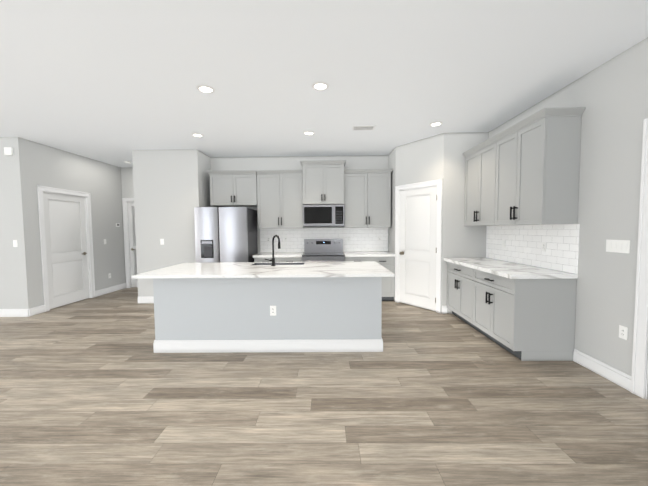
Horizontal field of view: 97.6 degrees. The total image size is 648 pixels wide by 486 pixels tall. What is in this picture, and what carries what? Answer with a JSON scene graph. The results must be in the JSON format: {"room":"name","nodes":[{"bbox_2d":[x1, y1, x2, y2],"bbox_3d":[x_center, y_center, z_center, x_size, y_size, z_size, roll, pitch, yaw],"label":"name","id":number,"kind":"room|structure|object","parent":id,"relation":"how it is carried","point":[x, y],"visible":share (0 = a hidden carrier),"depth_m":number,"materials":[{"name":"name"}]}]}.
{"room":"kitchen","nodes":[
{"label":"kitchen","id":0,"kind":"room"},
{"bbox_2d":[0,137,35,310],"bbox_3d":[-6.974,-0.230,4.752,4.030,2.960,0.100,0,3,1],"label":"wall","id":1,"kind":"structure","parent":0,"point":[17,272],"depth_m":4.70,"materials":[{"name":"grey paint"}]},
{"bbox_2d":[4,147,13,154],"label":"door chime","id":2,"kind":"object","parent":1,"relation":"attached to","point":[7,150],"depth_m":4.59,"materials":[{"name":"white plastic"}]},
{"bbox_2d":[0,308,30,316],"bbox_3d":[-6.949,1.184,4.767,4.036,0.135,0.019,0,3,1],"label":"baseboard","id":3,"kind":"structure","parent":1,"relation":"attached to","point":[3,312],"depth_m":4.74,"materials":[{"name":"white wood"}]},
{"bbox_2d":[13,240,17,246],"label":"light switch","id":4,"kind":"object","parent":1,"relation":"attached to","point":[15,244],"depth_m":4.69,"materials":[{"name":"white plastic"}]},
{"bbox_2d":[28,140,125,306],"bbox_3d":[-4.987,-0.304,5.889,0.120,2.960,2.160,0,3,1],"label":"wall","id":5,"kind":"structure","parent":0,"point":[48,166],"depth_m":6.10,"materials":[{"name":"grey paint"}]},
{"bbox_2d":[37,185,95,311],"bbox_3d":[-4.986,0.085,5.498,0.127,2.222,1.084,0,3,1],"label":"door","id":6,"kind":"structure","parent":5,"relation":"attached to","point":[66,239],"depth_m":5.46,"materials":[{"name":"white wood"}]},
{"bbox_2d":[95,283,125,296],"bbox_3d":[-4.921,1.076,6.569,0.016,0.135,0.960,0,3,1],"label":"baseboard","id":7,"kind":"structure","parent":5,"relation":"attached to","point":[104,291],"depth_m":6.52,"materials":[{"name":"white wood"}]},
{"bbox_2d":[120,167,131,261],"bbox_3d":[-3.710,-0.372,7.014,2.650,2.960,0.100,0,3,1],"label":"wall","id":8,"kind":"structure","parent":0,"point":[127,170],"depth_m":6.92,"materials":[{"name":"grey paint"}]},
{"bbox_2d":[122,198,137,287],"bbox_3d":[-4.432,0.004,7.028,0.964,2.222,0.127,0,3,1],"label":"door frame","id":9,"kind":"structure","parent":8,"relation":"attached to","point":[129,237],"depth_m":7.01,"materials":[{"name":"white wood"}]},
{"bbox_2d":[132,149,211,296],"bbox_3d":[-3.023,-0.316,5.778,1.250,2.960,0.600,0,3,1],"label":"wall","id":10,"kind":"structure","parent":0,"point":[168,191],"depth_m":5.47,"materials":[{"name":"grey paint"}]},
{"bbox_2d":[138,296,153,302],"bbox_3d":[-2.996,1.110,5.546,1.246,0.135,0.026,0,3,1],"label":"baseboard","id":11,"kind":"structure","parent":10,"relation":"attached to","point":[147,299],"depth_m":5.54,"materials":[{"name":"white"}]},
{"bbox_2d":[0,287,647,485],"bbox_3d":[-2.340,1.397,1.556,13.580,0.050,11.150,0,3,1],"label":"floor","id":12,"kind":"structure","parent":0,"point":[96,391],"depth_m":2.21,"materials":[{"name":"brown wood"}]},
{"bbox_2d":[194,206,257,262],"bbox_3d":[-1.907,0.234,5.662,0.965,1.855,0.824,0,3,1],"label":"fridge","id":13,"kind":"object","parent":12,"relation":"on","point":[225,234],"visible":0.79,"depth_m":5.25,"materials":[{"name":"grey metal"}]},
{"bbox_2d":[153,279,382,352],"bbox_3d":[-0.650,0.795,3.807,2.672,0.898,1.074,0,3,1],"label":"kitchen island","id":14,"kind":"object","parent":12,"relation":"on","point":[231,307],"depth_m":3.29,"materials":[{"name":"grey paint"}]},
{"bbox_2d":[131,263,394,278],"bbox_3d":[-0.670,0.334,3.703,2.890,0.030,1.200,0,3,1],"label":"island countertop","id":15,"kind":"structure","parent":14,"relation":"on","point":[184,270],"depth_m":3.32,"materials":[{"name":"white stone"}]},
{"bbox_2d":[247,263,282,266],"bbox_3d":[-0.655,0.417,4.082,0.774,0.233,0.304,0,3,1],"label":"sink","id":16,"kind":"object","parent":15,"relation":"in","point":[248,264],"depth_m":3.98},
{"bbox_2d":[263,235,280,266],"bbox_3d":[-0.704,0.099,3.902,0.183,0.420,0.230,0,3,1],"label":"faucet","id":17,"kind":"object","parent":15,"relation":"on","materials":[{"name":"black metal"}]},
{"bbox_2d":[253,252,303,261],"bbox_3d":[-0.890,0.683,5.771,0.944,0.930,0.687,0,3,1],"label":"base cabinet","id":18,"kind":"object","parent":12,"relation":"on","point":[284,257],"visible":0.17,"depth_m":5.46,"materials":[{"name":"grey"}]},
{"bbox_2d":[302,239,344,261],"bbox_3d":[-0.009,0.536,5.698,0.813,1.215,0.759,0,3,1],"label":"range","id":19,"kind":"object","parent":12,"relation":"on","point":[323,250],"visible":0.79,"depth_m":5.98,"materials":[{"name":"silver metal"}]},
{"bbox_2d":[343,252,395,300],"bbox_3d":[0.888,0.668,5.751,0.970,0.930,0.687,0,3,1],"label":"base cabinet","id":20,"kind":"object","parent":12,"relation":"on","point":[386,260],"visible":0.48,"depth_m":5.45,"materials":[{"name":"grey wood"}]},
{"bbox_2d":[447,262,467,323],"bbox_3d":[2.352,0.753,4.247,0.641,0.885,0.900,0,3,1],"label":"base cabinet","id":21,"kind":"object","parent":12,"relation":"on","point":[457,276],"depth_m":4.29,"materials":[{"name":"grey wood"}]},
{"bbox_2d":[468,270,577,360],"bbox_3d":[2.343,0.793,3.460,0.642,0.885,0.914,0,3,1],"label":"base cabinet","id":22,"kind":"object","parent":12,"relation":"on","point":[522,312],"depth_m":3.02,"materials":[{"name":"grey wood"}]},
{"bbox_2d":[444,258,577,277],"bbox_3d":[2.312,0.309,3.816,0.696,0.043,1.720,0,3,1],"label":"countertop","id":23,"kind":"structure","parent":22,"relation":"on","point":[490,266],"depth_m":3.41,"materials":[{"name":"white stone"}]},
{"bbox_2d":[0,0,647,167],"bbox_3d":[-2.366,-1.623,1.405,13.580,0.080,11.150,0,3,1],"label":"ceiling","id":24,"kind":"structure","parent":0,"point":[114,82],"depth_m":2.70,"materials":[{"name":"white paint"}]},
{"bbox_2d":[191,133,203,136],"bbox_3d":[-2.043,-1.739,4.585,0.195,0.010,0.195,-3,4,-44],"label":"recessed light","id":25,"kind":"object","parent":24,"relation":"in","point":[193,134],"depth_m":4.58,"materials":[{"name":"white"}]},
{"bbox_2d":[196,85,214,92],"bbox_3d":[-1.288,-1.670,3.088,0.195,0.010,0.195,-3,4,-44],"label":"recessed light","id":26,"kind":"object","parent":24,"relation":"in","point":[202,88],"depth_m":3.07,"materials":[{"name":"white"}]},
{"bbox_2d":[303,131,314,134],"bbox_3d":[-0.243,-1.752,4.535,0.195,0.010,0.195,-3,4,-44],"label":"recessed light","id":27,"kind":"object","parent":24,"relation":"in","point":[306,132],"depth_m":4.53,"materials":[{"name":"white"}]},
{"bbox_2d":[311,81,328,90],"bbox_3d":[-0.039,-1.679,3.045,0.195,0.010,0.195,-3,4,-44],"label":"recessed light","id":28,"kind":"object","parent":24,"relation":"in","point":[319,86],"depth_m":3.04,"materials":[{"name":"white"}]},
{"bbox_2d":[352,125,375,129],"bbox_3d":[0.604,-1.749,4.316,0.340,0.012,0.180,0,3,1],"label":"ceiling vent","id":29,"kind":"object","parent":24,"relation":"in","point":[371,127],"visible":1,"depth_m":4.29,"materials":[{"name":"white metal"}]},
{"bbox_2d":[429,122,442,125],"bbox_3d":[1.653,-1.751,4.185,0.195,0.010,0.195,-3,4,-44],"label":"recessed light","id":30,"kind":"object","parent":24,"relation":"in","point":[433,123],"depth_m":4.16,"materials":[{"name":"white"}]},
{"bbox_2d":[212,154,451,293],"bbox_3d":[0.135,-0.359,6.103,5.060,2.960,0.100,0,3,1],"label":"wall","id":31,"kind":"structure","parent":0,"point":[407,168],"depth_m":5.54,"materials":[{"name":"grey paint"}]},
{"bbox_2d":[208,172,258,206],"bbox_3d":[-1.807,-1.097,5.839,0.933,0.674,0.391,0,3,1],"label":"upper cabinet","id":32,"kind":"object","parent":31,"relation":"attached to","point":[227,189],"depth_m":5.65,"materials":[{"name":"grey wood"}]},
{"bbox_2d":[251,168,304,227],"bbox_3d":[-0.909,-0.872,5.841,0.976,1.139,0.391,0,3,1],"label":"upper cabinet","id":33,"kind":"object","parent":31,"relation":"attached to","point":[278,198],"depth_m":5.67,"materials":[{"name":"grey wood"}]},
{"bbox_2d":[260,227,387,251],"bbox_3d":[0.000,-0.064,6.064,2.735,0.513,0.008,0,3,1],"label":"backsplash","id":34,"kind":"structure","parent":31,"relation":"attached to","point":[363,239],"depth_m":6.06,"materials":[{"name":"tile"}]},
{"bbox_2d":[303,160,346,204],"bbox_3d":[-0.012,-1.195,5.790,0.818,0.834,0.442,0,3,1],"label":"upper cabinet","id":35,"kind":"object","parent":31,"relation":"attached to","point":[322,179],"depth_m":5.58,"materials":[{"name":"grey wood"}]},
{"bbox_2d":[303,205,343,226],"bbox_3d":[-0.007,-0.552,5.800,0.810,0.433,0.485,0,3,1],"label":"microwave","id":36,"kind":"object","parent":35,"relation":"attached to","point":[323,215],"visible":1,"depth_m":5.60,"materials":[{"name":"silver metal"}]},
{"bbox_2d":[343,168,390,227],"bbox_3d":[0.868,-0.887,5.831,0.928,1.139,0.372,0,3,1],"label":"upper cabinet","id":37,"kind":"object","parent":31,"relation":"attached to","point":[367,191],"depth_m":5.65,"materials":[{"name":"grey wood"}]},
{"bbox_2d":[395,179,441,312],"bbox_3d":[1.673,0.049,5.070,0.174,2.221,0.943,-3,4,-37],"label":"door","id":38,"kind":"structure","parent":31,"relation":"attached to","point":[418,231],"depth_m":5.04,"materials":[{"name":"white wood"}]},
{"bbox_2d":[448,38,647,399],"bbox_3d":[2.683,-0.128,1.052,0.100,2.960,10.160,0,3,1],"label":"wall","id":39,"kind":"structure","parent":0,"point":[614,95],"depth_m":2.68,"materials":[{"name":"grey paint"}]},
{"bbox_2d":[463,139,490,225],"bbox_3d":[2.472,-0.840,4.166,0.371,1.162,0.899,0,3,1],"label":"upper cabinet","id":40,"kind":"object","parent":39,"relation":"attached to","point":[477,160],"depth_m":4.19,"materials":[{"name":"grey wood"}]},
{"bbox_2d":[486,224,579,273],"bbox_3d":[2.658,0.021,3.804,0.008,0.523,1.705,0,3,1],"label":"backsplash","id":41,"kind":"structure","parent":39,"relation":"attached to","point":[524,244],"depth_m":3.52,"materials":[{"name":"tile"}]},
{"bbox_2d":[541,242,545,251],"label":"outlet","id":42,"kind":"object","parent":41,"relation":"attached to","point":[543,247],"depth_m":3.41,"materials":[{"name":"white plastic"}]},
{"bbox_2d":[491,107,582,225],"bbox_3d":[2.464,-0.800,3.384,0.371,1.162,0.902,0,3,1],"label":"upper cabinet","id":43,"kind":"object","parent":39,"relation":"attached to","point":[525,171],"depth_m":3.01,"materials":[{"name":"grey wood"}]},
{"bbox_2d":[573,349,631,391],"bbox_3d":[2.653,1.203,2.723,0.016,0.135,0.584,0,3,1],"label":"baseboard","id":44,"kind":"structure","parent":39,"relation":"attached to","point":[612,374],"depth_m":2.68,"materials":[{"name":"white wood"}]},
{"bbox_2d":[606,239,629,253],"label":"light switch","id":45,"kind":"object","parent":39,"relation":"attached to","point":[620,246],"depth_m":2.55,"materials":[{"name":"white plastic"}]},
{"bbox_2d":[619,325,627,339],"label":"outlet","id":46,"kind":"object","parent":39,"relation":"attached to","point":[623,331],"depth_m":2.51,"materials":[{"name":"white plastic"}]},
{"bbox_2d":[631,118,647,398],"bbox_3d":[2.680,0.166,1.778,0.126,2.300,1.200,0,3,1],"label":"trim","id":47,"kind":"structure","parent":39,"relation":"attached to","point":[639,379],"depth_m":2.34,"materials":[{"name":"white wood"}]}
]}

